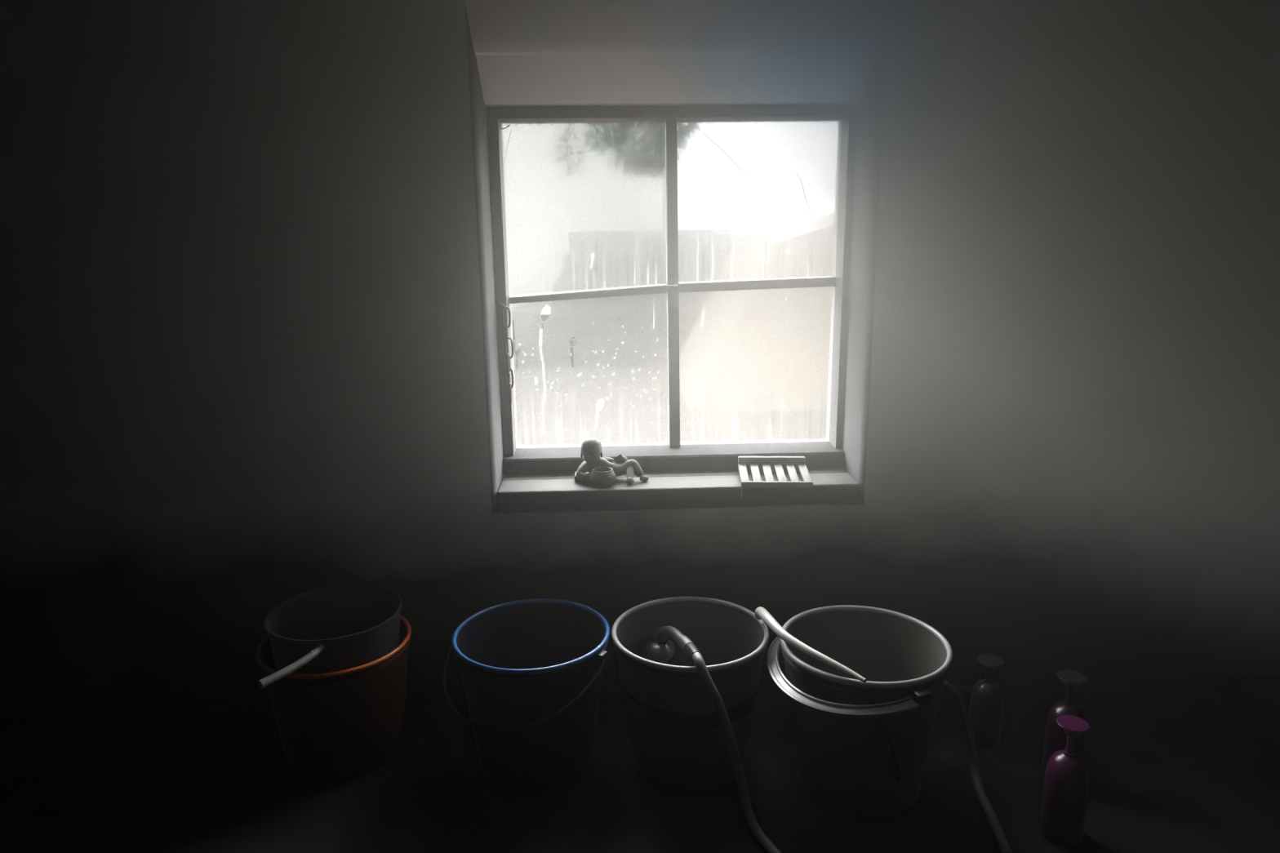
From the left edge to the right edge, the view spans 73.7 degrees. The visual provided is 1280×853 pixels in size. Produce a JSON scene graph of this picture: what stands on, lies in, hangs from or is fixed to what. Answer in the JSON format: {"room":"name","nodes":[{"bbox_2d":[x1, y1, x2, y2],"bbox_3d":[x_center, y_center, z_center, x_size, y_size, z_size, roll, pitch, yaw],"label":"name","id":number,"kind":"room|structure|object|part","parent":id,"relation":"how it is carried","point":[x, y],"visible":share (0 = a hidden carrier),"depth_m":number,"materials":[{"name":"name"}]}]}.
{"room":"bathroom","nodes":[
{"label":"bathroom","id":0,"kind":"room"},
{"bbox_2d":[511,314,576,368],"bbox_3d":[0.221,-1.523,9.621,3.550,1.340,2.200,-1,13,-2],"label":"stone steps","id":1,"kind":"structure","parent":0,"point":[544,317],"depth_m":8.64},
{"bbox_2d":[0,0,1279,716],"bbox_3d":[0.125,-0.551,1.788,4.100,2.500,0.280,-1,13,-2],"label":"wall","id":2,"kind":"structure","parent":0,"point":[249,358],"depth_m":1.73,"materials":[{"name":"paint"}]},
{"bbox_2d":[486,103,859,512],"bbox_3d":[0.074,-0.256,1.832,0.768,0.828,0.244,-1,13,-2],"label":"window","id":3,"kind":"structure","parent":2,"relation":"in","point":[703,299],"depth_m":1.89,"materials":[{"name":"grey paint"}]},
{"bbox_2d":[494,297,513,404],"bbox_3d":[-0.300,-0.167,1.855,0.051,0.241,0.019,3,14,15],"label":"chain","id":4,"kind":"object","parent":3,"relation":"hanging from","point":[506,326],"visible":0.94,"depth_m":1.85,"materials":[{"name":"metal"}]},
{"bbox_3d":[-0.114,-0.480,1.868,0.368,0.363,0.003,-1,13,-2],"label":"pane","id":5,"kind":"part","parent":3,"relation":"part of","materials":[{"name":"clear glass"}]},
{"bbox_3d":[-0.110,-0.126,1.951,0.368,0.364,0.003,-1,13,-2],"label":"pane","id":6,"kind":"part","parent":3,"relation":"part of","materials":[{"name":"clear glass"}]},
{"bbox_2d":[574,437,648,486],"bbox_3d":[-0.062,0.074,1.836,0.161,0.095,0.089,-1,13,-2],"label":"figurine","id":7,"kind":"object","parent":3,"relation":"on","point":[596,469],"visible":1,"depth_m":1.84,"materials":[{"name":"ceramic"}]},
{"bbox_2d":[574,471,591,482],"bbox_3d":[-0.118,0.109,1.861,0.048,0.016,0.040,-1,13,-2],"label":"cushion","id":8,"kind":"object","parent":7,"relation":"on","point":[578,474],"depth_m":1.84,"materials":[{"name":"ceramic"}]},
{"bbox_2d":[590,466,616,486],"bbox_3d":[-0.080,0.107,1.826,0.056,0.034,0.056,-1,13,-2],"label":"bowl","id":9,"kind":"object","parent":7,"relation":"on","point":[600,476],"depth_m":1.81,"materials":[{"name":"ceramic"}]},
{"bbox_3d":[0.071,-0.665,1.815,0.733,0.024,0.092,-1,13,-2],"label":"rail","id":10,"kind":"part","parent":3,"relation":"part of","materials":[{"name":"grey paint"}]},
{"bbox_3d":[0.076,0.069,1.972,0.768,0.040,0.118,-1,13,-2],"label":"rail","id":11,"kind":"part","parent":3,"relation":"part of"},
{"bbox_2d":[702,133,755,174],"bbox_3d":[0.193,-0.590,1.845,0.116,0.088,0.004,-1,13,-2],"label":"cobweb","id":12,"kind":"object","parent":3,"relation":"attached to","point":[703,133],"visible":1,"depth_m":1.85,"materials":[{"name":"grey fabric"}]},
{"bbox_3d":[0.260,-0.134,1.964,0.374,0.364,0.003,-1,13,-2],"label":"pane","id":13,"kind":"part","parent":3,"relation":"part of","materials":[{"name":"clear glass"}]},
{"bbox_3d":[0.256,-0.488,1.881,0.374,0.363,0.003,-1,13,-2],"label":"pane","id":14,"kind":"part","parent":3,"relation":"part of","materials":[{"name":"clear glass"}]},
{"bbox_2d":[737,456,813,494],"bbox_3d":[0.291,0.108,1.849,0.150,0.057,0.131,0,13,3],"label":"soap dish","id":15,"kind":"object","parent":3,"relation":"on","point":[793,465],"visible":1,"depth_m":1.86,"materials":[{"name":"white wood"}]},
{"bbox_3d":[0.293,0.084,1.904,0.149,0.035,0.012,0,13,3],"label":"rail","id":16,"kind":"part","parent":15,"relation":"part of","materials":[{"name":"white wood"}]},
{"bbox_3d":[0.288,0.121,1.793,0.150,0.012,0.008,0,13,3],"label":"rail","id":17,"kind":"part","parent":15,"relation":"part of","materials":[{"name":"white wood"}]},
{"bbox_2d":[0,675,1279,852],"bbox_3d":[0.210,1.024,0.308,3.900,0.100,3.320,-1,13,-2],"label":"floor","id":18,"kind":"structure","parent":0,"point":[1175,766],"depth_m":1.58,"materials":[{"name":"concrete"}]},
{"bbox_2d":[255,615,411,781],"bbox_3d":[-0.599,0.534,1.708,0.289,0.240,0.289,-1,13,-2],"label":"bucket","id":19,"kind":"object","parent":18,"relation":"on","point":[347,723],"visible":0.73,"depth_m":1.61,"materials":[{"name":"orange plastic"}]},
{"bbox_2d":[257,583,402,688],"bbox_3d":[-0.618,0.506,1.668,0.254,0.290,0.328,11,18,42],"label":"cooking pot","id":20,"kind":"object","parent":19,"relation":"in","point":[332,628],"visible":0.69,"depth_m":1.70,"materials":[{"name":"grey metal"}]},
{"bbox_3d":[-0.607,0.420,1.496,0.020,0.028,0.129,8,15,32],"label":"handle","id":21,"kind":"part","parent":20,"relation":"part of","materials":[{"name":"white plastic"}]},
{"bbox_2d":[443,599,609,792],"bbox_3d":[-0.215,0.526,1.653,0.318,0.270,0.323,-1,13,-2],"label":"bucket","id":22,"kind":"object","parent":18,"relation":"on","point":[531,670],"visible":1,"depth_m":1.58,"materials":[{"name":"blue plastic"}]},
{"bbox_2d":[611,596,768,791],"bbox_3d":[0.097,0.519,1.666,0.301,0.271,0.301,-1,13,-2],"label":"bucket","id":23,"kind":"object","parent":18,"relation":"on","point":[677,739],"visible":0.95,"depth_m":1.58,"materials":[{"name":"grey plastic"}]},
{"bbox_2d":[638,626,781,852],"bbox_3d":[0.131,0.542,1.515,0.074,0.297,0.552,-6,14,-23],"label":"shower head","id":24,"kind":"object","parent":23,"relation":"in","point":[660,649],"visible":0.98,"depth_m":1.48,"materials":[{"name":"silver metal"}]},
{"bbox_3d":[0.061,0.414,1.661,0.027,0.082,0.153,-5,14,-18],"label":"handle","id":25,"kind":"part","parent":24,"relation":"part of","materials":[{"name":"silver metal"}]},
{"bbox_2d":[766,604,952,817],"bbox_3d":[0.397,0.529,1.583,0.331,0.284,0.356,-1,13,-2],"label":"bucket","id":26,"kind":"object","parent":18,"relation":"on","point":[843,762],"visible":0.97,"depth_m":1.50,"materials":[{"name":"grey plastic"}]},
{"bbox_2d":[754,606,866,683],"bbox_3d":[0.283,0.386,1.522,0.046,0.037,0.310,-7,14,-25],"label":"handle","id":27,"kind":"object","parent":26,"relation":"on","point":[761,613],"visible":1,"depth_m":1.50,"materials":[{"name":"white plastic"}]},
{"bbox_2d":[867,698,902,781],"bbox_3d":[0.415,0.532,1.441,0.082,0.173,0.015,-7,14,-25],"label":"strap","id":28,"kind":"object","parent":26,"relation":"hanging from","point":[880,721],"visible":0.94,"depth_m":1.44,"materials":[{"name":"black plastic"}]},
{"bbox_2d":[942,680,1013,852],"bbox_3d":[0.568,0.560,1.606,0.105,0.208,0.469,-5,14,-19],"label":"hose","id":29,"kind":"object","parent":18,"relation":"on","point":[998,833],"visible":0.71,"depth_m":1.58,"materials":[{"name":"grey rubber"}]},
{"bbox_2d":[968,653,1004,748],"bbox_3d":[0.695,0.549,1.709,0.063,0.180,0.063,-1,13,-2],"label":"bottle","id":30,"kind":"object","parent":18,"relation":"on","point":[986,704],"visible":0.97,"depth_m":1.69,"materials":[{"name":"plastic"}]},
{"bbox_2d":[1040,669,1087,777],"bbox_3d":[0.792,0.560,1.585,0.069,0.212,0.069,-1,13,-2],"label":"bottle","id":31,"kind":"object","parent":18,"relation":"on","point":[1055,738],"visible":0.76,"depth_m":1.57,"materials":[{"name":"purple plastic"}]},
{"bbox_2d":[1039,715,1089,847],"bbox_3d":[0.719,0.595,1.437,0.069,0.213,0.069,-1,13,-2],"label":"bottle","id":32,"kind":"object","parent":18,"relation":"on","point":[1064,796],"visible":1,"depth_m":1.42,"materials":[{"name":"plastic"}]},
{"label":"outside","id":33,"kind":"structure","parent":0,"visible":0},
{"bbox_2d":[515,367,810,475],"bbox_3d":[-0.496,-1.512,13.011,28.000,0.200,21.950,-1,13,-2],"label":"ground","id":34,"kind":"structure","parent":33,"point":[563,387],"depth_m":7.42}
]}

